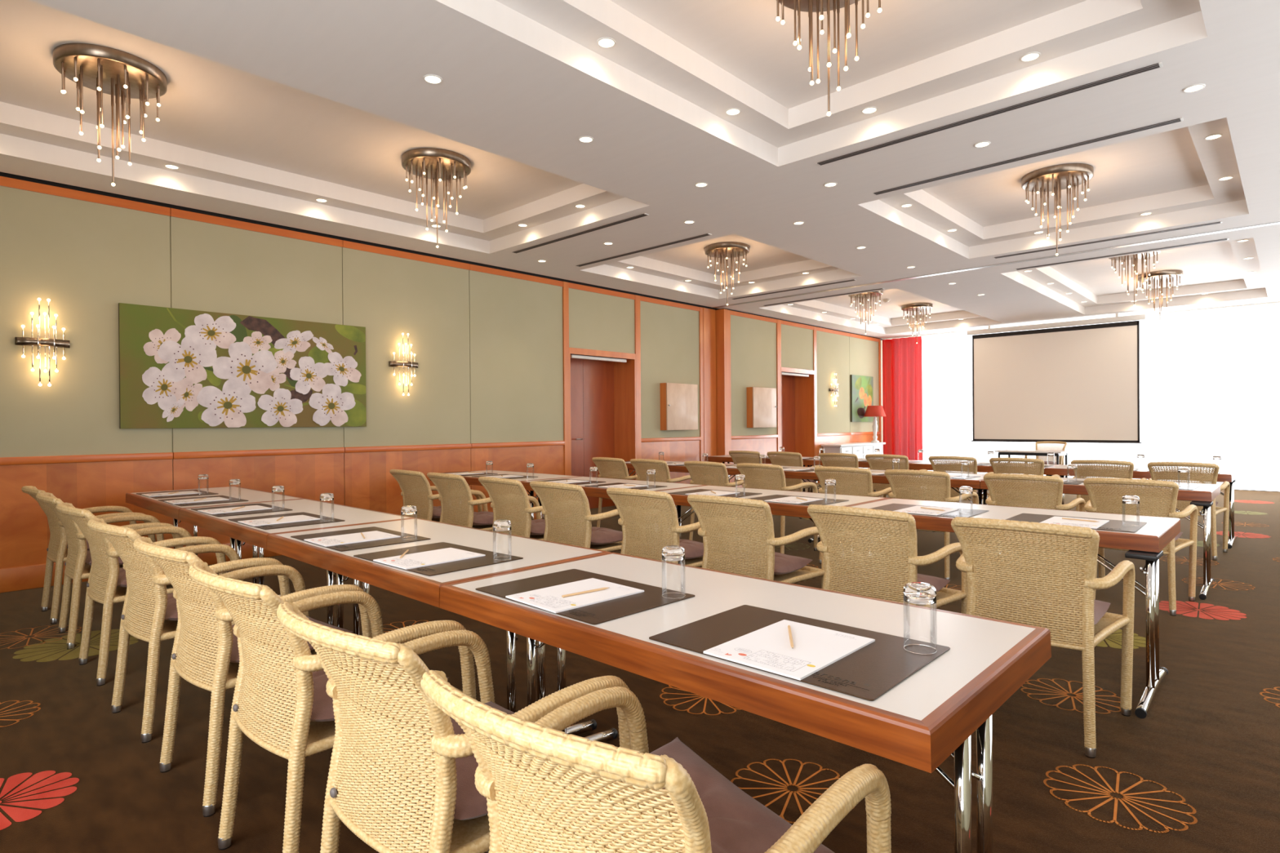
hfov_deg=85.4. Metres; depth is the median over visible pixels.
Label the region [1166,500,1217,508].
seat cushion
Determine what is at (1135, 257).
chandelier
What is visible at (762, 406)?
upper cabinet
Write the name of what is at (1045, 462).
seat cushion
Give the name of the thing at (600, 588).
pencil
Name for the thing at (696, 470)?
rattan armchair
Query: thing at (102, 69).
chandelier
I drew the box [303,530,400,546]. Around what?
notepad
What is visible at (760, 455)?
drinking glass
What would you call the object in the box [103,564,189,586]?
seat cushion
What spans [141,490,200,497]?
notepad
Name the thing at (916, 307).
chandelier
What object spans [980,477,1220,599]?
folding table
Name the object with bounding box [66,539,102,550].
seat cushion
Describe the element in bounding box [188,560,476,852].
rattan armchair
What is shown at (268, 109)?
ceiling
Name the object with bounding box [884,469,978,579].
rattan armchair
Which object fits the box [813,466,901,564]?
rattan armchair
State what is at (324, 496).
drinking glass
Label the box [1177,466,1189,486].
drinking glass
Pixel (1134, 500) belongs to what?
drinking glass
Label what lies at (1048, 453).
drinking glass
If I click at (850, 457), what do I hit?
rattan armchair
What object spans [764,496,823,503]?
notepad
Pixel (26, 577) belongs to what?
baseboard
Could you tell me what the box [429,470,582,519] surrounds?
folding table
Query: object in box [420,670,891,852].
rattan armchair
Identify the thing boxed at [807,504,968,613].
rattan armchair
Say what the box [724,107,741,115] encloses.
recessed light
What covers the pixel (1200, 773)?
floor
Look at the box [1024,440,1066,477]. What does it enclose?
rattan armchair
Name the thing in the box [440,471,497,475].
desk mat
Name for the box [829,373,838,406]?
wall sconce
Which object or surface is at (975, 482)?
folding table
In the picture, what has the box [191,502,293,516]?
desk mat
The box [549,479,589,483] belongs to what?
notepad
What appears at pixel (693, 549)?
seat cushion
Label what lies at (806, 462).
folding table
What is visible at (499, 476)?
notepad
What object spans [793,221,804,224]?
recessed light
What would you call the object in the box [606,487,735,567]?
rattan armchair
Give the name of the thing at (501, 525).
drinking glass
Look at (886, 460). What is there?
desk mat
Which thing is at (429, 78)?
recessed light
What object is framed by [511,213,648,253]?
ceiling vent
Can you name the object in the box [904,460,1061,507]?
folding table
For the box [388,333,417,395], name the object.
wall sconce
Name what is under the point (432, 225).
recessed light
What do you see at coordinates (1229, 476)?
folding table
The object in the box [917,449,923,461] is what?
drinking glass
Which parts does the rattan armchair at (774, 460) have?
leg, backrest, leg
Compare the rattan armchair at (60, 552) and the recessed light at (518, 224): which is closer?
the rattan armchair at (60, 552)
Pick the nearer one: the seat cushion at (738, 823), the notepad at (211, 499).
the seat cushion at (738, 823)
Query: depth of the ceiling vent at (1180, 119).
5.12 m
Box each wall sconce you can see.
[14,297,70,386]
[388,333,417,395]
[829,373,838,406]
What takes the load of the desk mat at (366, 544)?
on the folding table at (535, 553)
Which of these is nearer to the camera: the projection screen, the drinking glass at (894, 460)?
the drinking glass at (894, 460)
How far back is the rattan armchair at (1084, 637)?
2.74 m
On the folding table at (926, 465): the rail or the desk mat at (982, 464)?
the desk mat at (982, 464)
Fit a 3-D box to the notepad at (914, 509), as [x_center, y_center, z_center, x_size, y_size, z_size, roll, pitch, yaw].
[1.683,0.493,4.084,0.250,0.005,0.344,0,0,44]
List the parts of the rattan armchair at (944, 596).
leg, armrest, backrest, seat, leg, armrest, rail, rail, leg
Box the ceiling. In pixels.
[0,0,1279,339]
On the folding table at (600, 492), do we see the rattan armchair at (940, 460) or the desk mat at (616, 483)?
the desk mat at (616, 483)
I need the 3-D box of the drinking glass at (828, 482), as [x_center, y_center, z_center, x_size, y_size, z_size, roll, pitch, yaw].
[1.253,0.422,4.563,0.072,0.150,0.072,0,0,43]
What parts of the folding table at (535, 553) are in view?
leg, leg, leg, leg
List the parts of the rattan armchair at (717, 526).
leg, armrest, backrest, leg, seat, armrest, rail, rail, leg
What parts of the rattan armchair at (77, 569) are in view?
backrest, leg, leg, rail, seat, armrest, armrest, leg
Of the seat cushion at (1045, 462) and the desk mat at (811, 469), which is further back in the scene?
the seat cushion at (1045, 462)
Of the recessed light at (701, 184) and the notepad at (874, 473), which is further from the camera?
the notepad at (874, 473)
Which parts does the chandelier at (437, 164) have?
rod, rod, rod, rod, rod, rod, rod, rod, rod, rod, ceiling plate, rod, rod, rod, rod, rod, rod, rod, rod, rod, rod, rod, rod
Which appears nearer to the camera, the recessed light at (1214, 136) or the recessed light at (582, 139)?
the recessed light at (582, 139)
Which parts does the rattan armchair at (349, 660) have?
leg, backrest, armrest, seat, leg, rail, leg, armrest, leg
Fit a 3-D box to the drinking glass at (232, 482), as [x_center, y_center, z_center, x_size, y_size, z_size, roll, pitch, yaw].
[-2.889,0.450,4.946,0.072,0.150,0.072,0,0,43]
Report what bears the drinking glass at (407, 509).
on the desk mat at (366, 544)
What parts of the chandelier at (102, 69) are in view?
rod, rod, rod, rod, rod, rod, rod, rod, rod, rod, ceiling plate, rod, rod, rod, rod, rod, rod, rod, rod, rod, rod, rod, rod, rod, rod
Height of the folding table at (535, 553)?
0.735 m
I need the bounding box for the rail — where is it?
[882,301,1279,339]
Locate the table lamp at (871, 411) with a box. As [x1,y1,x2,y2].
[864,405,885,442]
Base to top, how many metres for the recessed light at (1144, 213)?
0.005 m
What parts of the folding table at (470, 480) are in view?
leg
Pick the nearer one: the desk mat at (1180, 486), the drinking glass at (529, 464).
the desk mat at (1180, 486)
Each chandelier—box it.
[53,43,167,186]
[401,147,471,248]
[704,241,749,305]
[776,0,881,115]
[848,290,883,334]
[901,302,933,343]
[1021,163,1093,255]
[1108,250,1160,306]
[1137,270,1182,321]
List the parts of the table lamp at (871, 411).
lamp shade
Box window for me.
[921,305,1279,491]
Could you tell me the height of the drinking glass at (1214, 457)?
0.150 m
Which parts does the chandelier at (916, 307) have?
rod, ceiling plate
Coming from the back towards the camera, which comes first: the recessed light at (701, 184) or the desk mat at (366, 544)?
the recessed light at (701, 184)
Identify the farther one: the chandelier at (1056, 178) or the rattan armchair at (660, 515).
the chandelier at (1056, 178)
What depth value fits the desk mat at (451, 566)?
2.73 m
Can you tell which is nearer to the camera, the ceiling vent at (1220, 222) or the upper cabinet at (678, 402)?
the ceiling vent at (1220, 222)
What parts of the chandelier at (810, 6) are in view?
rod, rod, rod, rod, rod, rod, rod, ceiling plate, rod, rod, rod, rod, rod, rod, rod, rod, rod, rod, rod, rod, rod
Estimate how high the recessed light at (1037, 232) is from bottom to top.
0.005 m
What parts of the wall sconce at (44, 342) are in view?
rod, rod, rod, rod, rod, rod, rod, rod, rod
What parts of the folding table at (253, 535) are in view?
leg, leg, leg, leg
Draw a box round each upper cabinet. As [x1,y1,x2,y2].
[659,382,697,430]
[746,386,777,427]
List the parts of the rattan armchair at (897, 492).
leg, armrest, backrest, leg, armrest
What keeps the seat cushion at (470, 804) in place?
on the rattan armchair at (349, 660)
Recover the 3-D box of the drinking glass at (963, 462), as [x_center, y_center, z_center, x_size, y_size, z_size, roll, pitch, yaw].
[3.087,0.401,6.585,0.072,0.150,0.072,0,0,43]
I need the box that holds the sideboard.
[821,442,885,468]
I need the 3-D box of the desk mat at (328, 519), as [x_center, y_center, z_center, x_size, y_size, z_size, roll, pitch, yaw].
[-1.986,0.525,3.892,0.576,0.004,0.416,0,0,43]
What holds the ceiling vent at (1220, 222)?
in the ceiling
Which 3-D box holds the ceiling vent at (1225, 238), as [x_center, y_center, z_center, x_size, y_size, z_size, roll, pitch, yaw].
[5.651,-2.042,8.290,2.114,0.006,0.056,0,0,43]
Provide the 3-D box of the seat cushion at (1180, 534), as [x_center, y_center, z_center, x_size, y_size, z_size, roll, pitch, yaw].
[3.505,0.746,4.873,0.410,0.089,0.438,-1,0,-44]
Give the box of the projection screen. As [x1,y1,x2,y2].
[967,313,1146,443]
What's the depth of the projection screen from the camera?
13.49 m
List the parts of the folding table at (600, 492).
leg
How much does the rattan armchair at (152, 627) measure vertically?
0.884 m
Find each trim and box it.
[0,176,880,465]
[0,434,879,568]
[562,281,880,516]
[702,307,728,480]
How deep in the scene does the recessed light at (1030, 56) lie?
4.02 m
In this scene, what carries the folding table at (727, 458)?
on the floor
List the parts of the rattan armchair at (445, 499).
leg, backrest, armrest, leg, seat, leg, rail, armrest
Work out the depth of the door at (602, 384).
10.49 m
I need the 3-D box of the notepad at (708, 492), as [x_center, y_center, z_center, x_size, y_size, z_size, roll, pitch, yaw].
[0.542,0.497,5.161,0.250,0.005,0.344,0,0,43]
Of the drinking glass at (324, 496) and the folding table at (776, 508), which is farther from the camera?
the folding table at (776, 508)
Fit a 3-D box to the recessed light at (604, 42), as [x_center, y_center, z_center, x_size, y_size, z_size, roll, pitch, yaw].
[-0.186,-2.127,3.845,0.108,0.005,0.108,0,0,43]
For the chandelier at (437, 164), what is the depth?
5.86 m
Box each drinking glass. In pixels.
[197,474,208,493]
[229,479,240,500]
[271,485,284,510]
[320,493,333,520]
[400,505,417,539]
[485,461,493,475]
[493,519,511,559]
[526,462,533,479]
[589,466,597,484]
[646,469,655,488]
[658,452,663,460]
[662,545,685,598]
[702,453,707,461]
[735,474,745,495]
[759,454,765,463]
[813,456,820,468]
[824,479,835,502]
[874,448,879,459]
[892,458,899,469]
[903,582,937,654]
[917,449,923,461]
[959,486,973,513]
[960,460,968,476]
[987,451,994,462]
[1047,452,1054,465]
[1066,463,1076,481]
[1122,495,1139,526]
[1137,453,1144,467]
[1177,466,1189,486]
[1212,455,1221,470]
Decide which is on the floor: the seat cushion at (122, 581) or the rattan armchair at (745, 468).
the rattan armchair at (745, 468)
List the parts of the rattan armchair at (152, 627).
leg, backrest, leg, seat, armrest, rail, armrest, leg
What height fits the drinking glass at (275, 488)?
0.150 m
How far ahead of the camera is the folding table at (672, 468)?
8.71 m
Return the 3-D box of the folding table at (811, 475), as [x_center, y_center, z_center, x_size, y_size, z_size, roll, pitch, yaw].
[1.541,0.852,8.100,1.598,0.735,0.874,0,0,43]
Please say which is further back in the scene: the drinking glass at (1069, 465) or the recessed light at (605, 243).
the recessed light at (605, 243)
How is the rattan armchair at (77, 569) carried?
on the floor
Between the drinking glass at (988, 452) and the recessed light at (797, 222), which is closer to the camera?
the recessed light at (797, 222)
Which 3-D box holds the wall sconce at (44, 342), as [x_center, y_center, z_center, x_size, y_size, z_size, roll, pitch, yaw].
[-4.737,-0.668,5.507,0.096,0.699,0.330,0,0,43]
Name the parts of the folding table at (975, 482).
leg, leg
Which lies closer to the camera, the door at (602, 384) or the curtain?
the door at (602, 384)
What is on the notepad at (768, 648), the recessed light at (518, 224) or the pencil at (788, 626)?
the pencil at (788, 626)
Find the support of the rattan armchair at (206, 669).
on the floor
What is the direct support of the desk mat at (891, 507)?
on the folding table at (1147, 544)
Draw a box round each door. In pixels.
[568,347,636,513]
[781,367,815,466]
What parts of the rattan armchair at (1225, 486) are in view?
leg, backrest, leg, rail, armrest, leg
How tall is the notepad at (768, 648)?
0.005 m
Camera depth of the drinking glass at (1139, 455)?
7.68 m
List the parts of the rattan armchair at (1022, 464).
leg, backrest, leg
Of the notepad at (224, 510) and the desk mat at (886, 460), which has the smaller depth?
the notepad at (224, 510)
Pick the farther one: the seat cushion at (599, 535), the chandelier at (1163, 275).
the chandelier at (1163, 275)
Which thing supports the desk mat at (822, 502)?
on the folding table at (776, 508)
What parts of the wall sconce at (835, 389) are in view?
rod, rod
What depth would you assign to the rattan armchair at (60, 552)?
4.59 m
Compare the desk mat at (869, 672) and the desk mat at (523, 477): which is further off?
the desk mat at (523, 477)
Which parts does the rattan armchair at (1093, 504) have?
leg, armrest, leg, backrest, leg, seat, rail, armrest, rail, leg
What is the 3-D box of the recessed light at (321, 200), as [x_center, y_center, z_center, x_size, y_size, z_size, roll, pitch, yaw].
[-2.981,-2.117,6.494,0.108,0.005,0.108,0,0,43]
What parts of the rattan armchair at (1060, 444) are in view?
leg, backrest, leg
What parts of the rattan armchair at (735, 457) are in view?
leg, backrest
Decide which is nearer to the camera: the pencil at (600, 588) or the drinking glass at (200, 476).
the pencil at (600, 588)
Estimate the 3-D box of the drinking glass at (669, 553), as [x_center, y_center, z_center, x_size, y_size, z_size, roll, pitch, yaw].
[0.102,0.440,2.112,0.072,0.150,0.072,0,0,43]
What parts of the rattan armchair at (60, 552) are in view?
backrest, leg, leg, armrest, armrest, leg, leg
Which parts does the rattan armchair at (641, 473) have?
leg, backrest, leg, armrest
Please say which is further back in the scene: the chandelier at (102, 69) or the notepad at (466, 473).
the notepad at (466, 473)
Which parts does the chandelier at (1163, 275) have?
rod, rod, rod, ceiling plate, rod, rod, rod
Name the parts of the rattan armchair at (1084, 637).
leg, armrest, backrest, seat, leg, armrest, rail, rail, leg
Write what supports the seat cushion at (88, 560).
on the rattan armchair at (77, 569)
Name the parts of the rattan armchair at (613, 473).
leg, backrest, armrest, leg, armrest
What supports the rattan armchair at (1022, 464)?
on the floor
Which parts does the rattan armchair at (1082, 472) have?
leg, backrest, leg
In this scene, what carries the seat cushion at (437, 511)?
on the rattan armchair at (424, 486)
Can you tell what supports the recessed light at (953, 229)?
in the ceiling
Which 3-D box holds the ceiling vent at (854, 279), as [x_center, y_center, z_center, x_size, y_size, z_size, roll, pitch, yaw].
[2.226,-2.025,10.309,2.084,0.006,0.056,0,0,43]
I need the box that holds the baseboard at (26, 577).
[0,480,820,593]
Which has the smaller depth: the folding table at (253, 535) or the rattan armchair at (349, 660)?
the rattan armchair at (349, 660)
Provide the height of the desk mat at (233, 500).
0.004 m
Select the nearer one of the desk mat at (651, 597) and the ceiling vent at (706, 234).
the desk mat at (651, 597)
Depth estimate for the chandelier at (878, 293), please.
11.96 m
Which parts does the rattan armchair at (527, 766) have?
leg, armrest, backrest, leg, leg, armrest, leg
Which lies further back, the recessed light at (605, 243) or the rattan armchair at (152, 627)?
the recessed light at (605, 243)
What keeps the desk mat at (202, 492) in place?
on the folding table at (171, 510)
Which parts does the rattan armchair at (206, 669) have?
leg, backrest, leg, armrest, seat, rail, armrest, leg, leg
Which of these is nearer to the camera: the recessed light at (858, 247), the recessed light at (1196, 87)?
the recessed light at (1196, 87)
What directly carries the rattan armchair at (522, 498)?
on the floor
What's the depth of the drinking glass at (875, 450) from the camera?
9.76 m
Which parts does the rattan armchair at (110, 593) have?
leg, backrest, leg, rail, seat, armrest, armrest, leg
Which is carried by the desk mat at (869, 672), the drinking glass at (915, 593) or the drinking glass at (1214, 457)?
the drinking glass at (915, 593)
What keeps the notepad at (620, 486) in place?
on the desk mat at (616, 483)
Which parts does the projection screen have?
casing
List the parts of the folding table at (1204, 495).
leg, leg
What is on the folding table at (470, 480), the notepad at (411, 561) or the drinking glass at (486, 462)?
the drinking glass at (486, 462)
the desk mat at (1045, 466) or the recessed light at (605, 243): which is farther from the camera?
the desk mat at (1045, 466)
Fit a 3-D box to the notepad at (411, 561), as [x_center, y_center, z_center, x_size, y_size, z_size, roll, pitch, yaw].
[-0.828,0.517,2.735,0.250,0.005,0.344,0,0,42]
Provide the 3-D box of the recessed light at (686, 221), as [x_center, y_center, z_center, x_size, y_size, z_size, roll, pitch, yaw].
[0.482,-1.998,6.782,0.108,0.005,0.108,0,0,43]
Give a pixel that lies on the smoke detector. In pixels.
(886, 300)
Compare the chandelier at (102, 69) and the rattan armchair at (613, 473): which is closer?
the chandelier at (102, 69)
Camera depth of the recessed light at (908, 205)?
6.77 m
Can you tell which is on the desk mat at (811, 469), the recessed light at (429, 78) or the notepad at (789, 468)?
the notepad at (789, 468)
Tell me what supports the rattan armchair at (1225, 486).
on the floor
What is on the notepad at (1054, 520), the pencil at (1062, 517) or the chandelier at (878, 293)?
the pencil at (1062, 517)
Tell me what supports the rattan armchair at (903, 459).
on the floor
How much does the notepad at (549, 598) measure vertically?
0.005 m
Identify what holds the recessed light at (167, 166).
in the ceiling
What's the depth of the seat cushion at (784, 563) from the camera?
3.86 m
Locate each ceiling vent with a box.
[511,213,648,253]
[576,233,711,266]
[731,279,856,299]
[762,288,884,306]
[815,62,1162,165]
[871,117,1183,195]
[993,221,1222,258]
[1015,238,1228,270]
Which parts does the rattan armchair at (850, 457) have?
backrest, leg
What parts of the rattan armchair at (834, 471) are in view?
leg, armrest, backrest, leg, armrest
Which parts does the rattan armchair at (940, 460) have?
leg, backrest, leg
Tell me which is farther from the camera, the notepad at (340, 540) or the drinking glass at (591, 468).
the drinking glass at (591, 468)
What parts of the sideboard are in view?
drawer, drawer, door, door, drawer, drawer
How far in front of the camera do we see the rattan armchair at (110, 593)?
3.51 m
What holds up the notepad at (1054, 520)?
on the desk mat at (1113, 525)
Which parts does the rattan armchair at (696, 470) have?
leg, armrest, backrest, leg, armrest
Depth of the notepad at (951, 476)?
6.58 m
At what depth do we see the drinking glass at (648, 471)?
5.66 m
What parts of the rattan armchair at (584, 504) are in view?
leg, backrest, armrest, leg, seat, armrest, rail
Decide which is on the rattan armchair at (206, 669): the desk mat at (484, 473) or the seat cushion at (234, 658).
the seat cushion at (234, 658)
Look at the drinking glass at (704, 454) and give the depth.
8.71 m
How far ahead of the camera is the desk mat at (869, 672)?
1.61 m
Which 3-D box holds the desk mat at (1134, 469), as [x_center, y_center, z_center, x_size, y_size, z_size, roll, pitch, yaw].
[5.093,0.459,7.555,0.576,0.004,0.416,0,0,44]
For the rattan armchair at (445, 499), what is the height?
0.884 m
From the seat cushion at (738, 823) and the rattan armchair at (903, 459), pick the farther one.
the rattan armchair at (903, 459)
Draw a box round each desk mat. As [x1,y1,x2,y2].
[136,489,217,498]
[157,495,248,506]
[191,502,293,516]
[227,511,345,529]
[290,526,430,551]
[353,542,523,576]
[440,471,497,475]
[471,474,536,479]
[475,568,694,624]
[533,478,605,484]
[584,482,666,489]
[648,604,950,701]
[667,488,762,497]
[749,494,848,505]
[770,467,813,471]
[871,503,989,517]
[886,460,924,462]
[913,475,980,479]
[970,463,991,466]
[989,463,1053,467]
[1004,513,1146,532]
[1009,479,1083,484]
[1106,468,1142,471]
[1110,484,1199,490]
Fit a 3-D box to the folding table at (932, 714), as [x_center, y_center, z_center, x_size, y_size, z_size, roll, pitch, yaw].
[0.196,0.886,2.028,1.598,0.735,0.800,0,0,43]
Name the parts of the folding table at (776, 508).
leg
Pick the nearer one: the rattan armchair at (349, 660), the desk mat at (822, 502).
the rattan armchair at (349, 660)
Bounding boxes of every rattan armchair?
[21,485,155,624]
[35,492,182,649]
[56,502,226,685]
[87,517,290,742]
[133,536,372,817]
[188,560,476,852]
[276,601,631,852]
[389,469,482,524]
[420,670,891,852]
[426,472,525,531]
[478,476,585,541]
[529,481,645,551]
[591,457,659,527]
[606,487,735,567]
[630,458,698,535]
[684,461,760,546]
[687,494,824,589]
[728,450,771,488]
[736,462,817,554]
[767,451,822,518]
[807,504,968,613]
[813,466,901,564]
[817,453,879,497]
[865,453,929,499]
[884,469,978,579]
[928,455,993,532]
[951,516,1135,758]
[983,473,1085,586]
[989,457,1060,508]
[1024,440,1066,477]
[1070,459,1147,513]
[1083,477,1197,615]
[1146,462,1230,559]
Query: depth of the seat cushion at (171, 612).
2.96 m
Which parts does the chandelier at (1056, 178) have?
rod, rod, rod, rod, rod, rod, rod, rod, rod, rod, ceiling plate, rod, rod, rod, rod, rod, rod, rod, rod, rod, rod, rod, rod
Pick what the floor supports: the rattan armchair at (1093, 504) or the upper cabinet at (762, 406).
the rattan armchair at (1093, 504)
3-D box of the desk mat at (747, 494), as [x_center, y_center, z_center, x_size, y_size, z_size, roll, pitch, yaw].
[0.559,0.501,5.197,0.576,0.004,0.416,0,0,42]
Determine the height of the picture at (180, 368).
1.065 m
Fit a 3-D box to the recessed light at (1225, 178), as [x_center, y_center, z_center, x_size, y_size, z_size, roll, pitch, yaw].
[5.133,-2.174,6.079,0.108,0.005,0.108,0,0,43]
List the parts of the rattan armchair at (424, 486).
leg, backrest, armrest, leg, seat, armrest, leg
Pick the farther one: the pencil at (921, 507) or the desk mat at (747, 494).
the desk mat at (747, 494)
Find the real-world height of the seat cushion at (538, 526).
0.089 m
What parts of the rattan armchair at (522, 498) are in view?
leg, backrest, armrest, leg, seat, leg, armrest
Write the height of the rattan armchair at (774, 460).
0.884 m
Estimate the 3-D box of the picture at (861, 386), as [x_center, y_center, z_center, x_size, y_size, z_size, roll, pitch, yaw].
[4.995,-0.622,15.595,0.038,1.035,1.050,0,0,43]
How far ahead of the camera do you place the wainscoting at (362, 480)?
6.73 m
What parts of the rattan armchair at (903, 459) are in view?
leg, backrest, leg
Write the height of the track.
0.007 m
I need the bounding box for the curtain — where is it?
[882,336,922,470]
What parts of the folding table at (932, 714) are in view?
leg, leg, leg, leg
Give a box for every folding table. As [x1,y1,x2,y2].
[125,486,304,596]
[178,498,414,635]
[266,518,610,735]
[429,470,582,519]
[439,552,1051,852]
[520,476,706,538]
[607,461,736,519]
[651,484,889,576]
[703,463,830,542]
[704,454,813,492]
[794,457,924,499]
[817,469,986,544]
[835,497,1180,718]
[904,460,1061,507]
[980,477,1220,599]
[1044,464,1236,548]
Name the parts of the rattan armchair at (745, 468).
leg, backrest, leg, armrest, leg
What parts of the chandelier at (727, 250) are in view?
rod, rod, rod, rod, rod, ceiling plate, rod, rod, rod, rod, rod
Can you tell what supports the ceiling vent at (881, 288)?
in the ceiling
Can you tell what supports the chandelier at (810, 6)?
hanging from the ceiling
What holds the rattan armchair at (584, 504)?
on the floor
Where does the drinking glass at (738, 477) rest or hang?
on the desk mat at (747, 494)
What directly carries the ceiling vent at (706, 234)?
in the ceiling
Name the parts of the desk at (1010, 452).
leg, leg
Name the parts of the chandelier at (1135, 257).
rod, rod, rod, rod, ceiling plate, rod, rod, rod, rod, rod, rod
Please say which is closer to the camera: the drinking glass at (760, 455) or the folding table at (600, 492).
the folding table at (600, 492)
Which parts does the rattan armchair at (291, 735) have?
leg, backrest, leg, armrest, seat, rail, leg, armrest, leg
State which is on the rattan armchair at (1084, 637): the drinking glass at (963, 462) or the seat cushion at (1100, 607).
the seat cushion at (1100, 607)
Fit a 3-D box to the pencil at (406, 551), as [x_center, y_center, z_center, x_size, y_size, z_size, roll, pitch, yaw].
[-0.949,0.512,2.797,0.008,0.006,0.175,0,0,-8]
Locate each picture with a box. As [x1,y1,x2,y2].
[118,302,366,428]
[850,374,873,422]
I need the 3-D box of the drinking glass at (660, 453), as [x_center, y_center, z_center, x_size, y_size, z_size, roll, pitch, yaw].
[0.285,0.413,9.240,0.072,0.150,0.072,0,0,43]
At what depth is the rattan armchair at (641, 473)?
7.60 m
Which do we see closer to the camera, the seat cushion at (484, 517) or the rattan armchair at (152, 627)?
the rattan armchair at (152, 627)
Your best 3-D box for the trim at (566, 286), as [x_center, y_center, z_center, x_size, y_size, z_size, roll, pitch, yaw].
[2.294,-0.407,12.900,0.213,3.216,9.570,0,0,43]
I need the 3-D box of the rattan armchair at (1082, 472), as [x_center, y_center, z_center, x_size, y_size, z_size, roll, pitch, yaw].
[4.722,0.765,7.016,0.616,0.884,0.685,0,0,43]
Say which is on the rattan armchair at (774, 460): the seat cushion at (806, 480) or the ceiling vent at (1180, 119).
the seat cushion at (806, 480)
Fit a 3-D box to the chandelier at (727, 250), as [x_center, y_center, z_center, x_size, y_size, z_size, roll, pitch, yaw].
[1.124,-1.933,8.943,0.570,0.742,0.570,0,0,43]
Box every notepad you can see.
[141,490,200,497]
[164,497,229,504]
[197,505,271,514]
[237,515,319,526]
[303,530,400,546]
[373,547,485,569]
[448,471,484,475]
[486,475,523,478]
[505,577,644,613]
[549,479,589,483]
[598,484,646,488]
[661,462,684,465]
[684,490,740,496]
[703,619,875,679]
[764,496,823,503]
[782,467,810,471]
[871,471,884,475]
[894,506,958,515]
[926,475,960,477]
[1039,515,1109,528]
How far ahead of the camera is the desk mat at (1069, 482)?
5.92 m
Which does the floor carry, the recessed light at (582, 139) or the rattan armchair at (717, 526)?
the rattan armchair at (717, 526)
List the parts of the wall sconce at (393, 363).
rod, rod, rod, rod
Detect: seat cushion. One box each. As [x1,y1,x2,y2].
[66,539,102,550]
[85,547,137,565]
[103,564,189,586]
[143,591,257,620]
[195,615,352,662]
[265,667,448,721]
[360,701,514,820]
[417,506,466,518]
[448,511,511,525]
[507,519,568,535]
[523,737,834,852]
[551,526,631,544]
[631,538,719,559]
[711,550,812,574]
[789,478,817,484]
[832,568,950,597]
[977,587,1110,625]
[1031,461,1059,464]
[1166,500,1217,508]
[1174,531,1182,540]
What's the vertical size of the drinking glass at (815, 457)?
0.150 m
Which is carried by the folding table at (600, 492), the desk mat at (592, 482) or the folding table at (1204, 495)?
the desk mat at (592, 482)
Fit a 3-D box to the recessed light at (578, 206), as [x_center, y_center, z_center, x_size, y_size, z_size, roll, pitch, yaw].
[-0.579,-2.136,6.724,0.108,0.005,0.108,0,0,43]
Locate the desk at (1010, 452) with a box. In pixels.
[995,449,1071,477]
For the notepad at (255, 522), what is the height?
0.005 m
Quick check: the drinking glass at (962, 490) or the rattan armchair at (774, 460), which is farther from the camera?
the rattan armchair at (774, 460)
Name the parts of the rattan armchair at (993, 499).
leg, armrest, backrest, leg, armrest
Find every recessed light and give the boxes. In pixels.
[164,164,179,169]
[315,198,327,202]
[422,74,442,84]
[431,224,441,227]
[517,223,527,226]
[574,204,586,208]
[577,136,593,142]
[596,36,616,48]
[603,242,613,244]
[684,220,694,223]
[694,182,707,186]
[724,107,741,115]
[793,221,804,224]
[823,182,837,186]
[856,246,866,248]
[861,106,877,114]
[901,203,912,207]
[946,228,957,231]
[973,141,991,147]
[1019,51,1040,62]
[1033,231,1044,234]
[1139,212,1152,215]
[1182,83,1205,93]
[1204,133,1222,140]
[1217,176,1233,180]
[1236,239,1248,242]
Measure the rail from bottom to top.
0.025 m
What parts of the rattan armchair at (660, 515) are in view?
leg, backrest, armrest, leg, seat, rail, armrest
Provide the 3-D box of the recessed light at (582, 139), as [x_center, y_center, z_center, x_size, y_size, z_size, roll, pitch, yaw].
[-0.374,-1.984,4.796,0.108,0.005,0.108,0,0,43]
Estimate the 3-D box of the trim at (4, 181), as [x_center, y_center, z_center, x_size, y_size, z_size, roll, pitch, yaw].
[-0.357,-0.870,10.089,0.193,2.229,17.266,0,0,43]
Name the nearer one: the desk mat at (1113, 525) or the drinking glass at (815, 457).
the desk mat at (1113, 525)
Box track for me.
[713,222,1279,307]
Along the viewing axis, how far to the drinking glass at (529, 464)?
6.77 m
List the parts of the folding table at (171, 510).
leg, leg, leg, leg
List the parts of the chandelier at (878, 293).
rod, rod, rod, ceiling plate, rod, rod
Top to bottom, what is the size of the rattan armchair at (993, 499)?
0.884 m
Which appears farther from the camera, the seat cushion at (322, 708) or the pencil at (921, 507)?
the pencil at (921, 507)
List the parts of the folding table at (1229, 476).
leg, leg, leg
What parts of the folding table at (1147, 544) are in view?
leg, leg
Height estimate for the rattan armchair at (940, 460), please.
0.884 m
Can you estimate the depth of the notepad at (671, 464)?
8.88 m
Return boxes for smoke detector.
[883,298,889,302]
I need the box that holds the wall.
[0,172,882,548]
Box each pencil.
[400,549,408,558]
[561,587,608,597]
[787,625,793,648]
[920,506,945,511]
[1062,517,1097,522]
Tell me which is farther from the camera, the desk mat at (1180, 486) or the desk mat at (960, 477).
the desk mat at (960, 477)
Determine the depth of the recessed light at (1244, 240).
8.19 m
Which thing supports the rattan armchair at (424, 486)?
on the floor
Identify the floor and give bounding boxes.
[0,483,1279,852]
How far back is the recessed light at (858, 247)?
7.83 m
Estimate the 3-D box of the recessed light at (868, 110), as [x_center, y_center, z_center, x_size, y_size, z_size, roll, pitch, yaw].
[1.555,-2.143,4.702,0.108,0.005,0.108,0,0,43]

